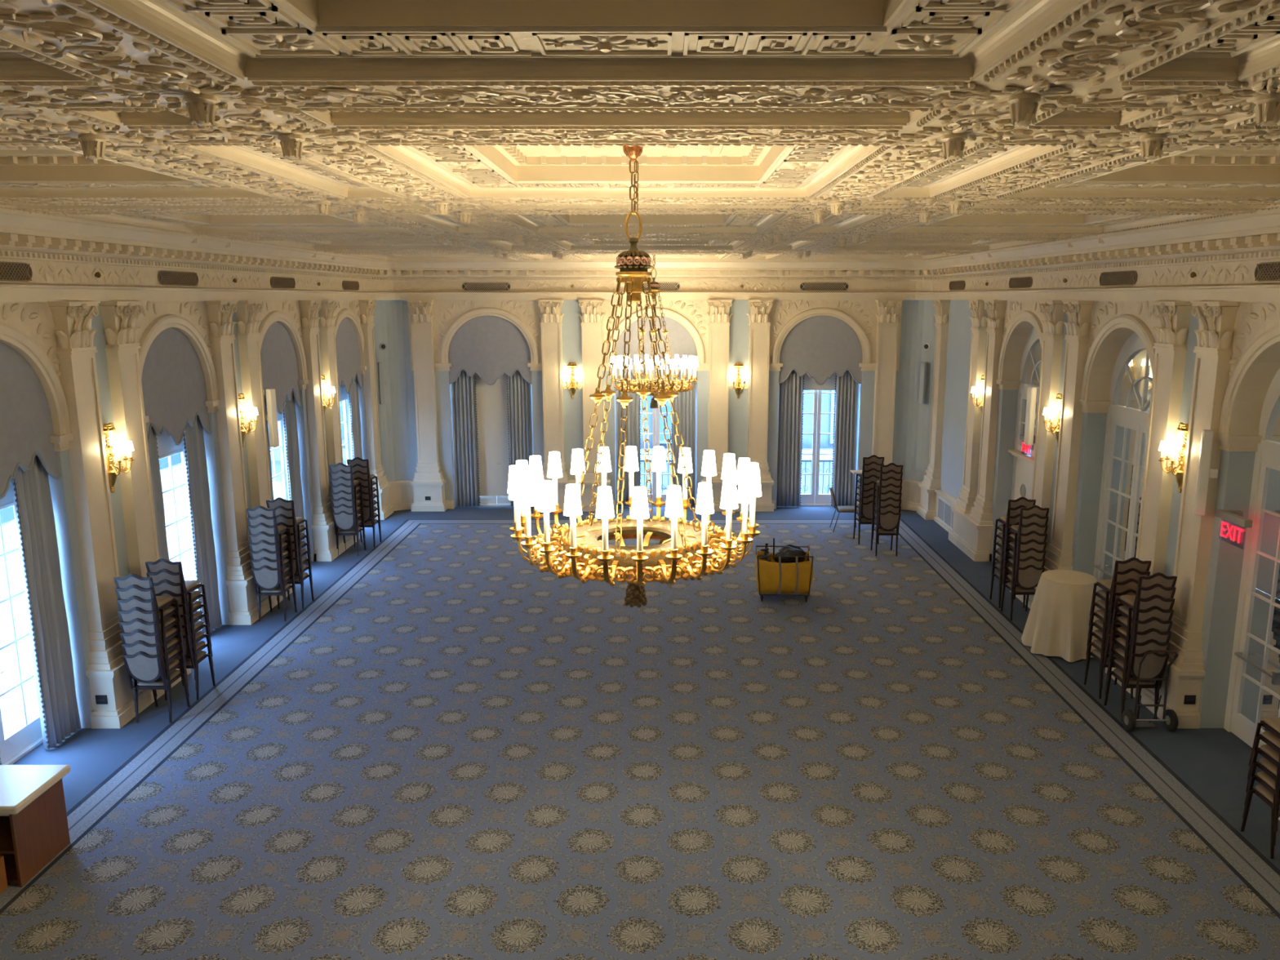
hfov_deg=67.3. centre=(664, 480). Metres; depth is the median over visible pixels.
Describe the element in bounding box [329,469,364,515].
chair
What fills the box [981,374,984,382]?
flower basket
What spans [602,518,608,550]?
candle
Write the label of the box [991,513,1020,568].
chair
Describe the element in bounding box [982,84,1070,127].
pendant
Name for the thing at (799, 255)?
pendant
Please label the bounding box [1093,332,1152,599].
door
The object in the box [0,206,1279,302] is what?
trim
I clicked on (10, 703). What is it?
window panes
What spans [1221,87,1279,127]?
pendant
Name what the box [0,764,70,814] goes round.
countertop
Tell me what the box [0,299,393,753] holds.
wall
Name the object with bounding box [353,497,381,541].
chair
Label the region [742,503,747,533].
candle
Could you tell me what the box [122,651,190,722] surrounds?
chair
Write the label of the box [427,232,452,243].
pendant
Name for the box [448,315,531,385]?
valance
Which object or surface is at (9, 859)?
shelf
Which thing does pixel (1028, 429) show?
grille
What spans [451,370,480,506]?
curtain
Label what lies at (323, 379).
flower basket
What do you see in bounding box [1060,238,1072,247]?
pendant
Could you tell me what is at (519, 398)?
curtain
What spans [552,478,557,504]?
candle
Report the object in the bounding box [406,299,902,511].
wall
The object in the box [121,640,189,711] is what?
chair
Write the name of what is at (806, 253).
pendant
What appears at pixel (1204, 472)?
speaker
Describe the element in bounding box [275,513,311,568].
chair
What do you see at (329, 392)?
wall sconce
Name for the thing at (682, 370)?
candle
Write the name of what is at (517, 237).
pendant
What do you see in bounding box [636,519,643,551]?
candle
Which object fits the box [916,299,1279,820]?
wall
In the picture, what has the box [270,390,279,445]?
grille
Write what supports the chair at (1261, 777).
on the chair at (1260, 790)
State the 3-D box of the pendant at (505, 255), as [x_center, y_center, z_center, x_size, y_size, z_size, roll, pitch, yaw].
[-3.020,-4.276,18.350,0.343,0.143,0.343,-3,11,-17]
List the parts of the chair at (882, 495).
frame, panel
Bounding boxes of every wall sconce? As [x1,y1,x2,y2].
[102,422,134,493]
[238,392,257,447]
[321,374,335,413]
[560,362,583,398]
[727,362,750,398]
[970,374,984,412]
[1042,392,1062,447]
[1158,422,1188,493]
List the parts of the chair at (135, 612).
panel, frame, leg, seat, seat frame, leg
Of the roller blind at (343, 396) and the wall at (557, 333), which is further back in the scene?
the wall at (557, 333)
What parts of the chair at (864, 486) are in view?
frame, panel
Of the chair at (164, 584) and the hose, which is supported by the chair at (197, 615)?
the chair at (164, 584)
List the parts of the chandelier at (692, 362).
lamp shade, scroll arm, lamp shade, scroll arm, lamp shade, scroll arm, lamp shade, scroll arm, chain, lamp shade, chain, lamp shade, chain, lamp shade, lamp shade, scroll arm, chain, suspension chain, crown, chain, lamp shade, scroll arm, chain, chain, lamp shade, chain, lamp shade, scroll arm, chain, lamp shade, lamp shade, scroll arm, lamp shade, scroll arm, lamp shade, scroll arm, lamp shade, lamp shade, lamp shade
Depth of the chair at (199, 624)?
12.10 m
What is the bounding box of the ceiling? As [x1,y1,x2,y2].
[0,0,1279,260]
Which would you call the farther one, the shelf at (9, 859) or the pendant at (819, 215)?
the pendant at (819, 215)
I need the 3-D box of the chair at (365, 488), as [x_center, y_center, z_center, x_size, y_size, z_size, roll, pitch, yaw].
[-6.121,0.484,19.638,0.432,0.947,0.598,0,11,0]
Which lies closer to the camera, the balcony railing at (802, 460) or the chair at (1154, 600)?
the chair at (1154, 600)
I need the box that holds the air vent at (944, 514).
[937,495,954,530]
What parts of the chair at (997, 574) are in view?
leg, seat frame, seat, frame, leg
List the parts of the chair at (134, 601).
panel, frame, leg, seat, seat frame, leg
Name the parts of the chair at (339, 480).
panel, frame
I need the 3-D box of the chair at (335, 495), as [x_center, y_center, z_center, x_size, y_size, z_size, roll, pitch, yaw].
[-6.241,0.609,18.980,0.432,0.947,0.598,0,11,0]
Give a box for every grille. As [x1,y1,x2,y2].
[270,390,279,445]
[377,363,380,403]
[919,363,924,403]
[1023,387,1031,444]
[1193,431,1203,512]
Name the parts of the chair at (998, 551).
leg, frame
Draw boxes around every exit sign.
[1019,435,1035,457]
[1216,509,1252,549]
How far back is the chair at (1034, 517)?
14.78 m
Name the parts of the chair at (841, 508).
panel, frame, seat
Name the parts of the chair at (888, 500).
frame, panel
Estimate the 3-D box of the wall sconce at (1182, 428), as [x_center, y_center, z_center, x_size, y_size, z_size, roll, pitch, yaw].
[6.201,-0.264,11.654,0.300,0.861,0.592,0,11,0]
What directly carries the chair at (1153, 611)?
on the chair at (1153, 622)
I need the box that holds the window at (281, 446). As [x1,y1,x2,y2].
[266,404,288,500]
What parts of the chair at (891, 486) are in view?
frame, panel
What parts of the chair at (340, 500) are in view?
panel, frame, leg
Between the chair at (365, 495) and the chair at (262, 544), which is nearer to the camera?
the chair at (262, 544)
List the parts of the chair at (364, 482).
panel, frame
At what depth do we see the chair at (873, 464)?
19.49 m
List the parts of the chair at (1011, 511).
seat, panel, frame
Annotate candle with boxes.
[513,500,515,522]
[515,500,520,529]
[520,506,524,515]
[524,506,531,536]
[533,482,538,509]
[543,511,550,542]
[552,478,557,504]
[569,515,576,547]
[575,474,581,499]
[601,472,606,486]
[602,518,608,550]
[629,471,633,497]
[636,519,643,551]
[656,471,661,497]
[666,364,668,373]
[671,517,676,549]
[680,368,683,379]
[682,473,687,498]
[702,514,707,545]
[706,475,711,483]
[725,509,732,539]
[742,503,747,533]
[750,497,755,525]
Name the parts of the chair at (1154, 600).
leg, seat frame, seat, leg, frame, panel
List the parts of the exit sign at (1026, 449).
panel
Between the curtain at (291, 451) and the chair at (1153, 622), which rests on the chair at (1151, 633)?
the chair at (1153, 622)
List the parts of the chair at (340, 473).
panel, frame, leg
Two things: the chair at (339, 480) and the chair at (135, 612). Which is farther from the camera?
the chair at (339, 480)
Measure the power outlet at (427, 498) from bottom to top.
0.090 m
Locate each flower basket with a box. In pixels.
[102,422,115,435]
[238,392,244,402]
[321,374,325,382]
[567,362,577,368]
[733,362,743,368]
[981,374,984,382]
[1056,392,1062,402]
[1177,422,1188,435]
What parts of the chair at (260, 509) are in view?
panel, frame, leg, seat, seat frame, leg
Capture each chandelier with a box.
[507,144,761,607]
[609,253,698,408]
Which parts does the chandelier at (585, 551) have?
lamp shade, lamp shade, lamp shade, lamp shade, lamp shade, scroll arm, scroll arm, scroll arm, lamp shade, scroll arm, scroll arm, lamp shade, scroll arm, scroll arm, lamp shade, lamp shade, chain, scroll arm, scroll arm, knob, chain, lamp shade, lamp shade, chain, knob, scroll arm, chain, chain, knob, chain, lamp shade, scroll arm, suspension chain, crown, safety chain, scroll arm, lamp shade, chain, knob, chain, chain, scroll arm, lamp shade, chain, knob, scroll arm, knob, chain, lamp shade, scroll arm, chain, lamp shade, scroll arm, scroll arm, lamp shade, lamp shade, scroll arm, scroll arm, scroll arm, scroll arm, lamp shade, lamp shade, scroll arm, scroll arm, lamp shade, lamp shade, lamp shade, lamp shade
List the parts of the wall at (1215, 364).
arch moulding, baseboard, arch moulding, arch moulding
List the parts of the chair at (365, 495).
panel, frame, leg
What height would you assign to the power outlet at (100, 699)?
0.110 m
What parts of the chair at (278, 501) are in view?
panel, frame, leg, seat, seat frame, leg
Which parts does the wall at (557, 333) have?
arch moulding, baseboard, arch moulding, arch moulding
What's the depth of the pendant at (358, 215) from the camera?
9.47 m
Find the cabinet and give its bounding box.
[0,764,70,893]
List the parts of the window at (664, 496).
frame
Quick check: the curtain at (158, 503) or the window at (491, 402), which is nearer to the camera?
the curtain at (158, 503)
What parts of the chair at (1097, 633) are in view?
leg, seat, seat frame, leg, frame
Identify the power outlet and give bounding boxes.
[95,694,107,704]
[425,496,431,500]
[1183,694,1195,704]
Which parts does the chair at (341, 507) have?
panel, frame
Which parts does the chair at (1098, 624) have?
leg, seat, seat frame, leg, frame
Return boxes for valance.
[0,342,60,499]
[141,328,211,445]
[260,321,302,414]
[335,317,362,394]
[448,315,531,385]
[614,315,697,384]
[778,315,862,385]
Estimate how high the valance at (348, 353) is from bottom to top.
1.631 m
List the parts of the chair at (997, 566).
leg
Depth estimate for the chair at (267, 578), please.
14.96 m
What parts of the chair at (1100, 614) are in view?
leg, seat frame, seat, leg, frame, panel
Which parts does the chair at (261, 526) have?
panel, frame, seat frame, leg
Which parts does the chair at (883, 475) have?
frame, panel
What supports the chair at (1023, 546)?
on the chair at (1033, 552)
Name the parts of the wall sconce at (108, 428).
stem, arm, lamp shade, arm, arm, lamp shade, lamp shade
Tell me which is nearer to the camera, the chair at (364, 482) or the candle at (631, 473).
the candle at (631, 473)
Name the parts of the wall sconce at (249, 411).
arm, lamp shade, arm, lamp shade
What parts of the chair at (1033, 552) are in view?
leg, seat frame, leg, frame, panel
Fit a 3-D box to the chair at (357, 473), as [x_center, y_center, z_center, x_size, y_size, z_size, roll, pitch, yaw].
[-6.120,0.219,19.588,0.432,0.947,0.598,0,11,0]
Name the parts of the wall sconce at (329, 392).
lamp shade, lamp shade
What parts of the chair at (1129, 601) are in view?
leg, seat frame, seat, leg, frame, panel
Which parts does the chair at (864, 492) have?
frame, panel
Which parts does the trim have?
architrave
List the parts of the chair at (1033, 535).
leg, frame, panel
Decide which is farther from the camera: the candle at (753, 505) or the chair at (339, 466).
the chair at (339, 466)
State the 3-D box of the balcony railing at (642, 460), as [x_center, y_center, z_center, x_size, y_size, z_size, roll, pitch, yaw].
[-0.200,0.027,24.175,2.416,1.070,0.040,0,11,0]
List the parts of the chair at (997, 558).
leg, leg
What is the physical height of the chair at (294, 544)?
0.947 m
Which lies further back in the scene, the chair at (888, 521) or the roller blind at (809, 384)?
the roller blind at (809, 384)
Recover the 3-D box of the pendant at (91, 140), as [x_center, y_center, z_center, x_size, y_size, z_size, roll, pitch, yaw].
[-3.020,-1.769,5.085,0.343,0.143,0.343,-3,11,-17]
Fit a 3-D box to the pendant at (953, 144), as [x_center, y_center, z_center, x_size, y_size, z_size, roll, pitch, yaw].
[1.530,-1.769,5.085,0.343,0.143,0.343,-3,11,-17]
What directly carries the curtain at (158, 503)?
hanging from the wall at (87, 358)
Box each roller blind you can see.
[0,481,13,509]
[155,428,182,458]
[266,404,282,424]
[337,384,347,401]
[475,373,510,496]
[641,373,671,381]
[802,373,835,390]
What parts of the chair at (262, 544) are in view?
panel, frame, leg, seat, seat frame, leg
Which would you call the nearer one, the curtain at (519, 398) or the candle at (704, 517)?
the candle at (704, 517)
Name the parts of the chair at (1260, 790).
leg, seat frame, seat, leg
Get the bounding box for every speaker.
[265,388,279,447]
[377,362,386,404]
[918,361,927,404]
[1023,386,1037,444]
[1193,429,1217,515]
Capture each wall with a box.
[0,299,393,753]
[373,299,415,511]
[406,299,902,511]
[894,299,936,511]
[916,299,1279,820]
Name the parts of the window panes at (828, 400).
pane, pane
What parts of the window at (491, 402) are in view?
frame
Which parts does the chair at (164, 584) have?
panel, frame, leg, seat, seat frame, leg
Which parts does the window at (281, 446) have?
frame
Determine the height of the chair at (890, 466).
0.947 m
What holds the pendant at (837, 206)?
attached to the ceiling
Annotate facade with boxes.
[0,453,183,553]
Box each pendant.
[50,126,132,159]
[151,84,246,127]
[191,235,207,243]
[225,238,239,247]
[254,128,325,159]
[302,197,342,215]
[340,208,375,223]
[422,198,459,215]
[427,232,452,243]
[444,237,466,247]
[448,208,481,223]
[492,249,506,257]
[502,252,511,259]
[506,233,528,243]
[521,237,540,247]
[547,249,562,257]
[558,252,569,259]
[737,253,746,259]
[742,249,755,257]
[758,237,773,247]
[767,232,789,243]
[793,252,804,259]
[800,249,811,257]
[804,208,831,223]
[819,197,857,215]
[832,237,851,247]
[844,232,869,243]
[908,208,942,223]
[921,127,988,159]
[937,198,975,215]
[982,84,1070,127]
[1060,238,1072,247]
[1088,233,1104,243]
[1116,127,1192,159]
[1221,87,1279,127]
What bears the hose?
in the cart
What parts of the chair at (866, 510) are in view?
leg, leg, seat frame, seat, frame, panel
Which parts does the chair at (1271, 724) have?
leg, seat frame, seat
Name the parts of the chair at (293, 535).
panel, frame, leg, seat frame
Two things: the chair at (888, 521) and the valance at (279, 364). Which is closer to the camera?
the valance at (279, 364)
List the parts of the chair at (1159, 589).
leg, seat frame, seat, leg, frame, panel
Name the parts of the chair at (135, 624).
leg, panel, frame, leg, seat frame, seat, leg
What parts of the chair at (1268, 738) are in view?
leg, seat frame, seat, leg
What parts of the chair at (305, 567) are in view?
frame, seat frame, leg, leg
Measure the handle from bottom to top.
0.363 m
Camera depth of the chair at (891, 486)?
18.61 m
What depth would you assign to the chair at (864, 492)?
19.59 m
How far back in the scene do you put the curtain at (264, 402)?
16.77 m
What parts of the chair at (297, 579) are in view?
panel, frame, seat, seat frame, leg, leg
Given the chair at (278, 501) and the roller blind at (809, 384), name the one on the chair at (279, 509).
the chair at (278, 501)
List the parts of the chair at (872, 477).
frame, panel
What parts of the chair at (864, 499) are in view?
frame, panel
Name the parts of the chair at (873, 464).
panel, frame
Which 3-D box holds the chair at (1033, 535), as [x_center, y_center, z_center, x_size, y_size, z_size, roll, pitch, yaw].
[5.681,1.193,15.162,0.432,0.947,0.598,0,11,0]
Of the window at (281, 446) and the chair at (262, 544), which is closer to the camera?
the chair at (262, 544)
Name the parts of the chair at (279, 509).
panel, frame, leg, seat frame, leg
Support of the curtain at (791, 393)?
hanging from the wall at (557, 333)
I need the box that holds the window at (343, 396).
[337,384,351,465]
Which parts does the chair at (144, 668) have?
leg, panel, frame, leg, seat frame, seat, leg, leg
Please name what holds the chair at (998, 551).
on the chair at (997, 558)
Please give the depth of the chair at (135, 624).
11.20 m
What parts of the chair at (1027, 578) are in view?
leg, leg, seat frame, seat, leg, frame, panel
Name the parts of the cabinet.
flap panel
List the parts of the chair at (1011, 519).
leg, leg, frame, panel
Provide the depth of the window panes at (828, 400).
27.59 m
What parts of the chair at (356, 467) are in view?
panel, frame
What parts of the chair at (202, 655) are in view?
leg, panel, frame, seat, seat frame, leg, leg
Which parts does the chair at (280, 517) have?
panel, frame, leg, seat frame, leg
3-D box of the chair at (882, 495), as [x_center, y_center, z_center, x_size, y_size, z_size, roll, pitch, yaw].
[4.379,0.611,18.970,0.432,0.947,0.598,0,11,0]
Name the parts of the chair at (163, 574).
panel, frame, leg, seat, seat frame, leg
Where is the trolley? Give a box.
[1121,650,1178,731]
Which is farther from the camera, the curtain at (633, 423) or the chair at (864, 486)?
the curtain at (633, 423)
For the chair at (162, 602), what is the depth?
11.12 m
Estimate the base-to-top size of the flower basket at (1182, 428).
0.146 m
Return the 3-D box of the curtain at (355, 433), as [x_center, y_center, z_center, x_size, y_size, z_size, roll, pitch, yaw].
[-6.925,-0.752,21.593,0.147,3.420,0.592,0,11,0]
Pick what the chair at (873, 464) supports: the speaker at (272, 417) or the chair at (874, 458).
the chair at (874, 458)
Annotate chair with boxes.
[114,573,183,648]
[115,584,184,658]
[115,595,185,669]
[117,606,186,679]
[119,617,187,690]
[120,629,188,701]
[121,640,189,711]
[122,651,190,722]
[145,557,208,628]
[146,568,209,639]
[153,579,210,649]
[155,590,212,659]
[164,634,215,700]
[168,603,213,670]
[169,613,213,679]
[171,624,214,689]
[246,505,293,563]
[247,514,293,571]
[247,522,293,580]
[248,531,294,588]
[248,539,295,596]
[249,548,296,604]
[250,556,296,613]
[251,564,297,621]
[266,497,310,552]
[274,505,311,560]
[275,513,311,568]
[276,521,311,577]
[276,547,313,600]
[277,555,314,608]
[282,531,312,585]
[283,539,312,593]
[328,462,363,509]
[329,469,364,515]
[329,476,364,522]
[330,483,364,529]
[330,489,364,536]
[331,497,364,542]
[331,503,365,549]
[332,510,365,555]
[346,457,378,502]
[351,463,379,508]
[352,470,379,515]
[353,476,380,521]
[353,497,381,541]
[354,503,381,547]
[355,484,380,528]
[356,490,381,534]
[829,487,858,532]
[853,474,879,519]
[853,480,877,524]
[853,487,877,531]
[853,493,879,537]
[853,500,879,544]
[854,454,884,499]
[854,461,884,506]
[854,467,879,512]
[871,476,902,523]
[871,483,902,529]
[871,490,902,536]
[871,497,901,542]
[871,503,901,549]
[871,511,901,555]
[872,462,902,509]
[872,469,902,510]
[989,556,1025,608]
[990,540,1013,592]
[990,548,1026,599]
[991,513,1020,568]
[991,522,1018,576]
[991,532,1013,584]
[992,505,1026,560]
[993,496,1035,552]
[1000,555,1045,612]
[1000,564,1044,620]
[1001,547,1045,604]
[1002,530,1047,587]
[1002,539,1046,595]
[1003,522,1048,579]
[1004,505,1048,562]
[1004,513,1048,571]
[1083,634,1133,698]
[1084,613,1123,679]
[1084,623,1133,688]
[1085,603,1124,668]
[1086,588,1136,658]
[1088,567,1150,638]
[1088,577,1137,648]
[1089,556,1151,627]
[1103,649,1169,721]
[1104,639,1170,711]
[1106,617,1173,689]
[1106,627,1171,700]
[1107,605,1173,679]
[1108,594,1174,668]
[1109,583,1176,657]
[1110,572,1177,646]
[1240,784,1279,858]
[1242,771,1279,845]
[1244,758,1278,831]
[1245,744,1279,817]
[1247,731,1279,804]
[1248,717,1279,790]
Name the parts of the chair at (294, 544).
panel, frame, leg, seat frame, leg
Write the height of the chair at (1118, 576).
0.947 m
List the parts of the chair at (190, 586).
panel, frame, leg, seat, seat frame, leg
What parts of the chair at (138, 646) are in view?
leg, panel, frame, seat frame, leg, seat, leg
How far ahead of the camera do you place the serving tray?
19.77 m
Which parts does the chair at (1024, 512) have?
leg, seat frame, seat, leg, frame, panel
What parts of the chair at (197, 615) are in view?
panel, frame, leg, seat, seat frame, leg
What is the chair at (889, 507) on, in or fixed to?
on the chair at (888, 521)
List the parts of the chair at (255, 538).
panel, frame, seat, seat frame, leg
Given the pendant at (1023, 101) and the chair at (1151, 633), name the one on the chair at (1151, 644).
the chair at (1151, 633)
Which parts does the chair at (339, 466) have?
panel, frame, leg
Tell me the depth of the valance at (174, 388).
13.37 m
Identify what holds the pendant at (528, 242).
attached to the ceiling
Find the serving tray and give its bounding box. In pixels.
[849,470,862,474]
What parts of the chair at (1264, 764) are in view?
leg, seat frame, seat, leg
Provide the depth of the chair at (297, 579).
15.67 m
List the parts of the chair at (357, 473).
panel, frame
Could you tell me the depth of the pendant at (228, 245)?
13.91 m
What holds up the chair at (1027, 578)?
on the floor
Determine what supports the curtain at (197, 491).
hanging from the wall at (87, 358)
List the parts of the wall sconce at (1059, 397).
lamp shade, arm, lamp shade, arm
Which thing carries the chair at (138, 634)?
on the chair at (138, 646)
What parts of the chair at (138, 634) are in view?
leg, panel, frame, leg, seat frame, seat, leg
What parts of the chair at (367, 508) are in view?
panel, frame, seat frame, seat, leg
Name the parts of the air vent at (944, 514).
grille panel, grille panel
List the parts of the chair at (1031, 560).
leg, leg, seat frame, frame, panel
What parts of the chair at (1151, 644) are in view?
leg, seat, leg, seat frame, frame, panel, leg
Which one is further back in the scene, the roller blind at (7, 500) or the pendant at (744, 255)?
the pendant at (744, 255)
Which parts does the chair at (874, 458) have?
frame, panel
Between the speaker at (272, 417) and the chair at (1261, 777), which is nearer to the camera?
the chair at (1261, 777)
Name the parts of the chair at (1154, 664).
leg, leg, seat, seat frame, leg, frame, panel, leg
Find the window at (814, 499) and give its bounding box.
[777,315,859,506]
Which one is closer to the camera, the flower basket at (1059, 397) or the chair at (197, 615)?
the chair at (197, 615)
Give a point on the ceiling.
(384, 130)
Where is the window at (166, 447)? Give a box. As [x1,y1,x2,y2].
[155,428,193,580]
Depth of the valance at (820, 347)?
22.62 m
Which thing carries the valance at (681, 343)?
attached to the wall at (557, 333)
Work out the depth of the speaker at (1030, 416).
15.95 m
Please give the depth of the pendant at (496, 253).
17.32 m
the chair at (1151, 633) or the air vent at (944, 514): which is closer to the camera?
the chair at (1151, 633)
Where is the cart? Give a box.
[755,545,813,602]
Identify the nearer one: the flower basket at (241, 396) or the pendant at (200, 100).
the pendant at (200, 100)
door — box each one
[1008,327,1041,499]
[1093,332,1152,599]
[1223,368,1279,747]
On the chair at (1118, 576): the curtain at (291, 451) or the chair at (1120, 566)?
the chair at (1120, 566)
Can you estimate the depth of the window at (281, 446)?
18.04 m
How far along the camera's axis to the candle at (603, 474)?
8.07 m
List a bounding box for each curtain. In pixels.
[10,454,81,750]
[147,426,169,560]
[182,415,222,632]
[263,399,274,500]
[281,392,307,562]
[347,377,362,459]
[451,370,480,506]
[506,370,533,506]
[615,371,640,506]
[671,370,695,506]
[776,370,804,506]
[831,369,857,506]
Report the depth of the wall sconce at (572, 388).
22.60 m
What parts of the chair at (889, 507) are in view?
frame, panel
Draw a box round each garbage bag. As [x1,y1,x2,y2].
[773,546,805,563]
[778,544,804,551]
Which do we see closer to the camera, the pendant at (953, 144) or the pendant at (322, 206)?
the pendant at (953, 144)
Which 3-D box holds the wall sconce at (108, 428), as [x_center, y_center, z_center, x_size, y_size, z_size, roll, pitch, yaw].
[-6.641,-0.264,11.654,0.300,0.861,0.592,0,11,0]
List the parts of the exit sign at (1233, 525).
panel, mounting arm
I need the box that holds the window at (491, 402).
[475,315,533,506]
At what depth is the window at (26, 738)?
10.62 m
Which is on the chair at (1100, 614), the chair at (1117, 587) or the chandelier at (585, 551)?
the chair at (1117, 587)
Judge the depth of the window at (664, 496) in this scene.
23.31 m
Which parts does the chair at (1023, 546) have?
leg, seat frame, leg, frame, panel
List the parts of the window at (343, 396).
frame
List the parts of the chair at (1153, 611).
leg, seat frame, seat, leg, frame, panel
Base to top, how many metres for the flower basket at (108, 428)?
0.146 m
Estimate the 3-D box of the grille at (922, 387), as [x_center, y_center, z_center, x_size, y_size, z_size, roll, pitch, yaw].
[5.986,-2.251,22.364,0.008,0.920,0.096,-10,15,-43]
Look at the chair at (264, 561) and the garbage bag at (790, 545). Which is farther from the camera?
the garbage bag at (790, 545)
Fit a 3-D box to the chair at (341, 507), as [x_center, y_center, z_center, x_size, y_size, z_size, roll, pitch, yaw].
[-6.241,0.874,19.029,0.432,0.947,0.598,0,11,0]
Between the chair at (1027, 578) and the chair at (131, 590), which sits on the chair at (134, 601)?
the chair at (131, 590)
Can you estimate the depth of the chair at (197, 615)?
11.90 m
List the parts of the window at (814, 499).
frame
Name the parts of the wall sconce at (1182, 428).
lamp shade, lamp shade, arm, lamp shade, arm, stem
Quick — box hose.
[760,542,770,561]
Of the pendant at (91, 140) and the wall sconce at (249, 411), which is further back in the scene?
the wall sconce at (249, 411)
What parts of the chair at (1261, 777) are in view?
leg, seat frame, seat, leg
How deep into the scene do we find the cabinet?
8.53 m
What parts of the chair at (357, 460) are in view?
panel, frame, leg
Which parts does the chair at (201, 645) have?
panel, frame, leg, seat frame, seat, leg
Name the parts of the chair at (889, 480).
frame, panel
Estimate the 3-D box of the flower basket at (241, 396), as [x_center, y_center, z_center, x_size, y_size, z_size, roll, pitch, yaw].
[-6.710,-1.296,15.194,0.138,0.146,0.250,0,11,0]
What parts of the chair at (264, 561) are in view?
leg, panel, frame, seat frame, seat, leg, leg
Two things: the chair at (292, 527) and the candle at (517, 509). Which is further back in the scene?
the chair at (292, 527)
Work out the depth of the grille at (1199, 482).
10.88 m
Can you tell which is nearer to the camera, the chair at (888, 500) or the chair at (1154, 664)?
the chair at (1154, 664)
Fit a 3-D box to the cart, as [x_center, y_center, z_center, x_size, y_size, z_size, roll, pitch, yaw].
[2.019,1.594,16.309,0.953,0.811,0.684,1,11,3]
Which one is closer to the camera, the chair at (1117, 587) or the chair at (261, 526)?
the chair at (1117, 587)
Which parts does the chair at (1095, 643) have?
leg, seat frame, seat, leg, frame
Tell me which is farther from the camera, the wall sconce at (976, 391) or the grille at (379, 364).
the grille at (379, 364)
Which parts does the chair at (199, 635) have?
panel, frame, leg, seat, seat frame, leg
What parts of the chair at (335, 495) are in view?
panel, frame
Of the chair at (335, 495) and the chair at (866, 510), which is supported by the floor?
the chair at (866, 510)
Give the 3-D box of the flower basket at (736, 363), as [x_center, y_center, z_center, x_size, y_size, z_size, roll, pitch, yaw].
[1.750,-2.692,22.583,0.250,0.146,0.138,0,11,0]
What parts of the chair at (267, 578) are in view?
leg, panel, frame, leg, seat frame, seat, leg, leg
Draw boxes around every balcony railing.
[640,459,671,493]
[800,459,832,493]
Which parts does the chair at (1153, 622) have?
leg, seat, seat frame, leg, frame, panel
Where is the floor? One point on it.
(459, 748)
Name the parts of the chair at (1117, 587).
leg, seat frame, seat, leg, frame, panel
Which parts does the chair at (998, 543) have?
leg, frame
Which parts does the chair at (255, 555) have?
leg, panel, frame, leg, seat, seat frame, leg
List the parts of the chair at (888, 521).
leg, seat, seat frame, frame, panel, leg, leg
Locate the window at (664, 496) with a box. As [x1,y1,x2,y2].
[614,315,697,506]
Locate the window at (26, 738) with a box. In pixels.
[0,481,43,764]
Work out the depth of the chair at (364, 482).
19.28 m
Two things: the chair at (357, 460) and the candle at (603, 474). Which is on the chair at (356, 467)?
the chair at (357, 460)
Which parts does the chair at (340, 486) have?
panel, frame, leg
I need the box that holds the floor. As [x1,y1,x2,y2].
[0,506,1279,959]
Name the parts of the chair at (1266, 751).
leg, seat frame, seat, leg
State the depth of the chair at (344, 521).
18.79 m
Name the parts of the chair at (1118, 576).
leg, seat frame, seat, leg, frame, panel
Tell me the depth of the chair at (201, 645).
12.15 m
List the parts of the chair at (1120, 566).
leg, seat frame, seat, leg, frame, panel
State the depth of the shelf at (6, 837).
8.49 m
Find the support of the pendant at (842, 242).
attached to the ceiling
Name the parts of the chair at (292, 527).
panel, frame, leg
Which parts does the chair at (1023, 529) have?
leg, seat frame, leg, frame, panel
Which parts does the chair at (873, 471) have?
frame, panel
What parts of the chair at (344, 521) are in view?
panel, frame, seat frame, seat, leg, leg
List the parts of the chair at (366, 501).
panel, frame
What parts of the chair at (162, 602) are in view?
panel, frame, leg, seat, seat frame, leg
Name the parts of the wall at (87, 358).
arch moulding, arch moulding, baseboard, arch moulding, arch moulding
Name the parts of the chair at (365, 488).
panel, frame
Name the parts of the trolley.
frame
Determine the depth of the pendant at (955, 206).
8.48 m
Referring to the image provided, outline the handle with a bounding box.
[773,537,774,559]
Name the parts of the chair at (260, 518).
panel, frame, leg, seat, seat frame, leg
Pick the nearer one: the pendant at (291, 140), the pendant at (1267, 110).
the pendant at (1267, 110)
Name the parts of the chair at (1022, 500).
leg, seat frame, seat, leg, frame, panel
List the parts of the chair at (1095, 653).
leg, leg, seat frame, seat, frame, panel, leg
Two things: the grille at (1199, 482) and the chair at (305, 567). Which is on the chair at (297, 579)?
the chair at (305, 567)
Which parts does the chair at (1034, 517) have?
seat frame, leg, frame, panel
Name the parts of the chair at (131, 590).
panel, frame, leg, seat, seat frame, leg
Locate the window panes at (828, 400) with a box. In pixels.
[267,390,835,493]
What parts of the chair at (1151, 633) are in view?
leg, seat frame, seat, leg, frame, panel, leg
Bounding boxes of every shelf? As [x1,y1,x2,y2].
[0,816,13,853]
[0,853,17,882]
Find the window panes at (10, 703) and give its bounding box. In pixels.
[0,481,283,737]
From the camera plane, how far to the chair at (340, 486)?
18.62 m
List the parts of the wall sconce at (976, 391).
lamp shade, lamp shade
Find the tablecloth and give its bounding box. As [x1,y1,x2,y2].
[1021,569,1100,662]
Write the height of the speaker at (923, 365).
0.970 m
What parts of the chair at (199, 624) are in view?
panel, frame, leg, seat frame, seat, leg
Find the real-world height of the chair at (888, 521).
0.947 m
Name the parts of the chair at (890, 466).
leg, frame, panel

